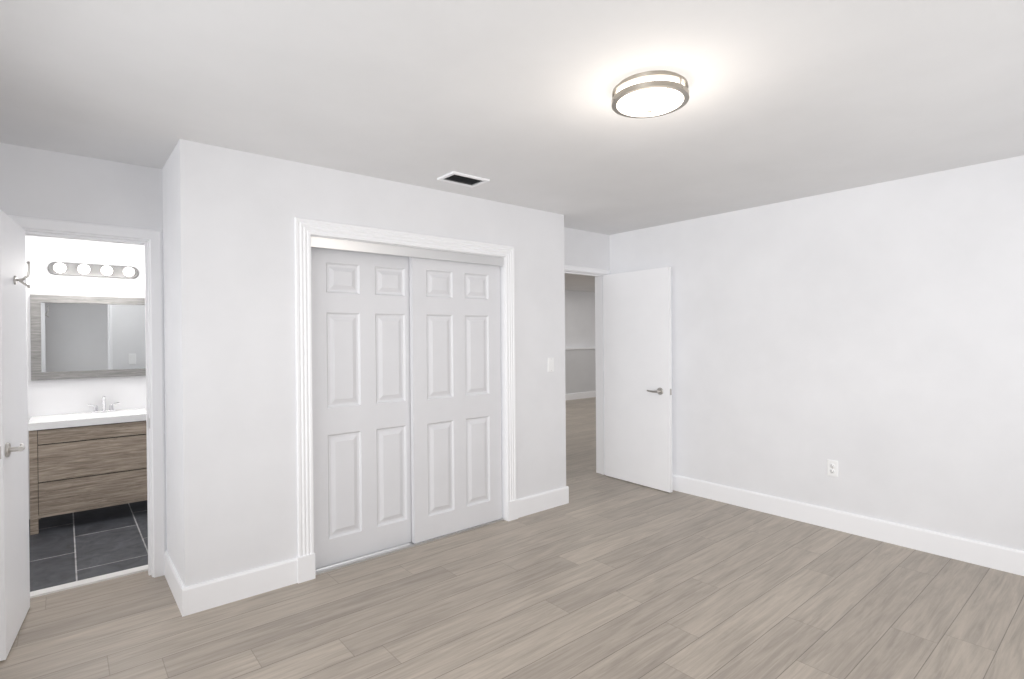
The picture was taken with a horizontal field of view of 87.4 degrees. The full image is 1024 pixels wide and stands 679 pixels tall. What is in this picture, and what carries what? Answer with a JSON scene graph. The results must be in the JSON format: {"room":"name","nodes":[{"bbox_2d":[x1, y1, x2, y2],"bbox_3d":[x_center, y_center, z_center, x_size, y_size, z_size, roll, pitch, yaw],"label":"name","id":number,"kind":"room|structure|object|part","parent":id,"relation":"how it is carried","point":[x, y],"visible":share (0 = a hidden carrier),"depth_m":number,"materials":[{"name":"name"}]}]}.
{"room":"empty bedroom","nodes":[
{"label":"empty bedroom","id":0,"kind":"room"},
{"bbox_2d":[0,143,166,549],"bbox_3d":[-1.473,0.186,3.882,3.790,2.440,0.200,-1,0,-40],"label":"wall","id":1,"kind":"structure","parent":0,"point":[39,183],"depth_m":2.98,"materials":[{"name":"paint"}]},
{"bbox_2d":[0,209,30,660],"bbox_3d":[-2.396,0.419,2.601,0.108,1.988,0.578,-1,0,-34],"label":"door","id":2,"kind":"structure","parent":1,"relation":"in","point":[14,556],"depth_m":2.53,"materials":[{"name":"paint"}]},
{"bbox_2d":[8,215,165,577],"bbox_3d":[-2.431,0.384,3.069,0.717,2.070,0.217,-1,0,-40],"label":"door frame","id":3,"kind":"structure","parent":1,"relation":"attached to","point":[153,237],"depth_m":3.19,"materials":[{"name":"paint"}]},
{"bbox_2d":[25,235,145,518],"bbox_3d":[-3.054,0.194,4.961,2.750,2.440,0.150,-1,0,-40],"label":"wall","id":4,"kind":"structure","parent":0,"point":[57,397],"depth_m":4.43,"materials":[{"name":"paint"}]},
{"bbox_2d":[30,294,145,380],"bbox_3d":[-3.450,-0.020,4.512,0.900,0.680,0.026,-1,0,-40],"label":"bathroom mirror","id":5,"kind":"object","parent":4,"relation":"attached to","point":[75,337],"visible":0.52,"depth_m":4.44,"materials":[{"name":"grey mirror"}]},
{"bbox_2d":[48,262,138,278],"bbox_3d":[-3.456,-0.575,4.443,0.600,0.105,0.127,-1,0,-40],"label":"vanity light","id":6,"kind":"object","parent":4,"relation":"attached to","point":[87,270],"visible":1,"depth_m":4.44,"materials":[{"name":"grey"}]},
{"bbox_2d":[162,139,565,586],"bbox_3d":[-0.822,0.181,3.883,2.790,2.440,0.633,-1,0,-40],"label":"wall","id":7,"kind":"structure","parent":0,"point":[229,215],"depth_m":3.00,"materials":[{"name":"paint"}]},
{"bbox_2d":[164,550,187,616],"bbox_3d":[-1.883,1.343,2.984,0.015,0.142,0.648,-1,0,-40],"label":"baseboard","id":8,"kind":"structure","parent":7,"relation":"attached to","point":[175,583],"depth_m":2.89,"materials":[{"name":"paint"}]},
{"bbox_2d":[184,558,297,614],"bbox_3d":[-1.453,1.340,2.931,0.539,0.142,0.015,-1,0,-40],"label":"baseboard","id":9,"kind":"structure","parent":7,"relation":"attached to","point":[199,597],"depth_m":2.91,"materials":[{"name":"paint"}]},
{"bbox_2d":[294,217,517,583],"bbox_3d":[-0.649,0.343,3.679,1.672,2.114,0.151,-1,0,-40],"label":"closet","id":10,"kind":"structure","parent":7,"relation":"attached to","point":[502,361],"depth_m":3.61,"materials":[{"name":"paint"}]},
{"bbox_3d":[-0.665,-0.588,3.683,1.470,0.063,0.114,-1,0,-40],"label":"closet track rail","id":11,"kind":"part","parent":10,"relation":"part of","materials":[{"name":"silver metal"}]},
{"bbox_2d":[518,486,568,517],"bbox_3d":[0.257,1.318,4.361,0.574,0.142,0.015,-1,0,-40],"label":"baseboard","id":12,"kind":"structure","parent":7,"relation":"attached to","point":[543,501],"depth_m":4.35,"materials":[{"name":"paint"}]},
{"bbox_2d":[548,358,553,371],"bbox_3d":[0.324,0.208,4.423,0.072,0.117,0.010,-1,0,-40],"label":"rocker light switch","id":13,"kind":"object","parent":7,"relation":"attached to","point":[550,364],"visible":1,"depth_m":4.42,"materials":[{"name":"white plastic"}]},
{"bbox_2d":[0,397,1023,678],"bbox_3d":[1.400,1.415,6.241,11.500,0.111,9.300,-1,0,-40],"label":"floor","id":14,"kind":"structure","parent":0,"point":[598,575],"depth_m":2.76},
{"bbox_2d":[29,500,147,591],"bbox_3d":[-2.518,1.411,4.222,2.600,0.004,1.667,-1,0,-40],"label":"tile floor","id":15,"kind":"structure","parent":14,"relation":"on","point":[73,547],"depth_m":3.69,"materials":[{"name":"tile"}]},
{"bbox_2d":[28,396,146,534],"bbox_3d":[-3.297,0.940,4.343,0.912,0.958,0.469,-1,0,-40],"label":"vanity cabinet","id":16,"kind":"object","parent":15,"relation":"on","point":[95,458],"visible":0.75,"depth_m":4.10,"materials":[{"name":"brown wood"}]},
{"bbox_2d":[315,518,503,574],"bbox_3d":[-0.653,1.395,3.700,1.470,0.011,0.098,-1,0,-40],"label":"floor guide","id":17,"kind":"object","parent":14,"relation":"on","point":[360,559],"visible":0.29,"depth_m":3.50,"materials":[{"name":"silver metal"}]},
{"bbox_2d":[0,0,1023,291],"bbox_3d":[1.379,-1.120,6.228,11.500,0.100,9.300,-1,0,-40],"label":"ceiling","id":18,"kind":"structure","parent":0,"point":[510,100],"depth_m":2.24,"materials":[{"name":"paint"}]},
{"bbox_2d":[437,171,489,187],"bbox_3d":[-0.314,-1.034,3.468,0.285,0.013,0.192,-1,0,-40],"label":"ceiling vent","id":19,"kind":"object","parent":18,"relation":"in","point":[463,179],"visible":1,"depth_m":3.46,"materials":[{"name":"metal"}]},
{"bbox_2d":[612,70,688,117],"bbox_3d":[0.570,-0.989,2.209,0.310,0.106,0.315,-1,0,-40],"label":"flush-mount ceiling light","id":20,"kind":"object","parent":18,"relation":"attached to","point":[651,94],"visible":1,"depth_m":2.13,"materials":[{"name":"white glass"}]},
{"bbox_2d":[565,290,594,347],"bbox_3d":[-0.093,0.138,10.959,7.410,2.440,0.150,-1,0,-40],"label":"wall","id":21,"kind":"structure","parent":0,"point":[579,319],"depth_m":12.23,"materials":[{"name":"paint"}]},
{"bbox_2d":[565,349,595,393],"bbox_3d":[-0.011,0.798,10.870,7.410,1.120,0.090,-1,0,-40],"label":"wall","id":22,"kind":"structure","parent":0,"point":[580,370],"depth_m":12.12,"materials":[{"name":"paint"}]},
{"bbox_2d":[565,347,594,349],"bbox_3d":[-0.007,0.223,10.858,7.410,0.030,0.115,-1,0,-40],"label":"chair rail","id":23,"kind":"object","parent":22,"relation":"on","point":[580,348],"depth_m":12.09,"materials":[{"name":"paint"}]},
{"bbox_2d":[566,391,595,399],"bbox_3d":[0.028,1.287,10.832,7.410,0.142,0.015,-1,0,-40],"label":"baseboard","id":24,"kind":"structure","parent":22,"relation":"attached to","point":[580,395],"depth_m":12.11,"materials":[{"name":"paint"}]},
{"bbox_2d":[564,227,609,269],"bbox_3d":[3.074,0.130,7.291,7.560,2.440,0.150,-1,0,-40],"label":"wall","id":25,"kind":"structure","parent":0,"point":[582,248],"depth_m":5.23,"materials":[{"name":"paint"}]},
{"bbox_2d":[564,265,609,474],"bbox_3d":[0.619,0.338,5.226,0.894,2.087,0.166,-1,0,-40],"label":"door frame","id":26,"kind":"structure","parent":25,"relation":"attached to","point":[600,373],"depth_m":5.47,"materials":[{"name":"paint"}]},
{"bbox_2d":[604,267,672,492],"bbox_3d":[1.162,0.361,5.089,0.108,2.018,0.783,-1,0,-37],"label":"entry door","id":27,"kind":"structure","parent":25,"relation":"in","point":[638,373],"depth_m":5.05,"materials":[{"name":"paint"}]},
{"bbox_2d":[609,155,1023,550],"bbox_3d":[2.393,0.154,3.916,0.150,2.440,4.455,-1,0,-40],"label":"wall","id":28,"kind":"structure","parent":0,"point":[869,339],"depth_m":3.73,"materials":[{"name":"paint"}]},
{"bbox_2d":[827,459,837,476],"bbox_3d":[2.325,0.934,3.886,0.008,0.117,0.072,-1,0,-40],"label":"duplex electrical outlet","id":29,"kind":"object","parent":28,"relation":"attached to","point":[832,467],"visible":1,"depth_m":3.88,"materials":[{"name":"white plastic"}]},
{"bbox_2d":[672,474,1023,575],"bbox_3d":[2.330,1.303,3.879,0.015,0.142,4.125,-1,0,-40],"label":"baseboard","id":30,"kind":"structure","parent":28,"relation":"attached to","point":[997,557],"depth_m":3.71,"materials":[{"name":"paint"}]}
]}

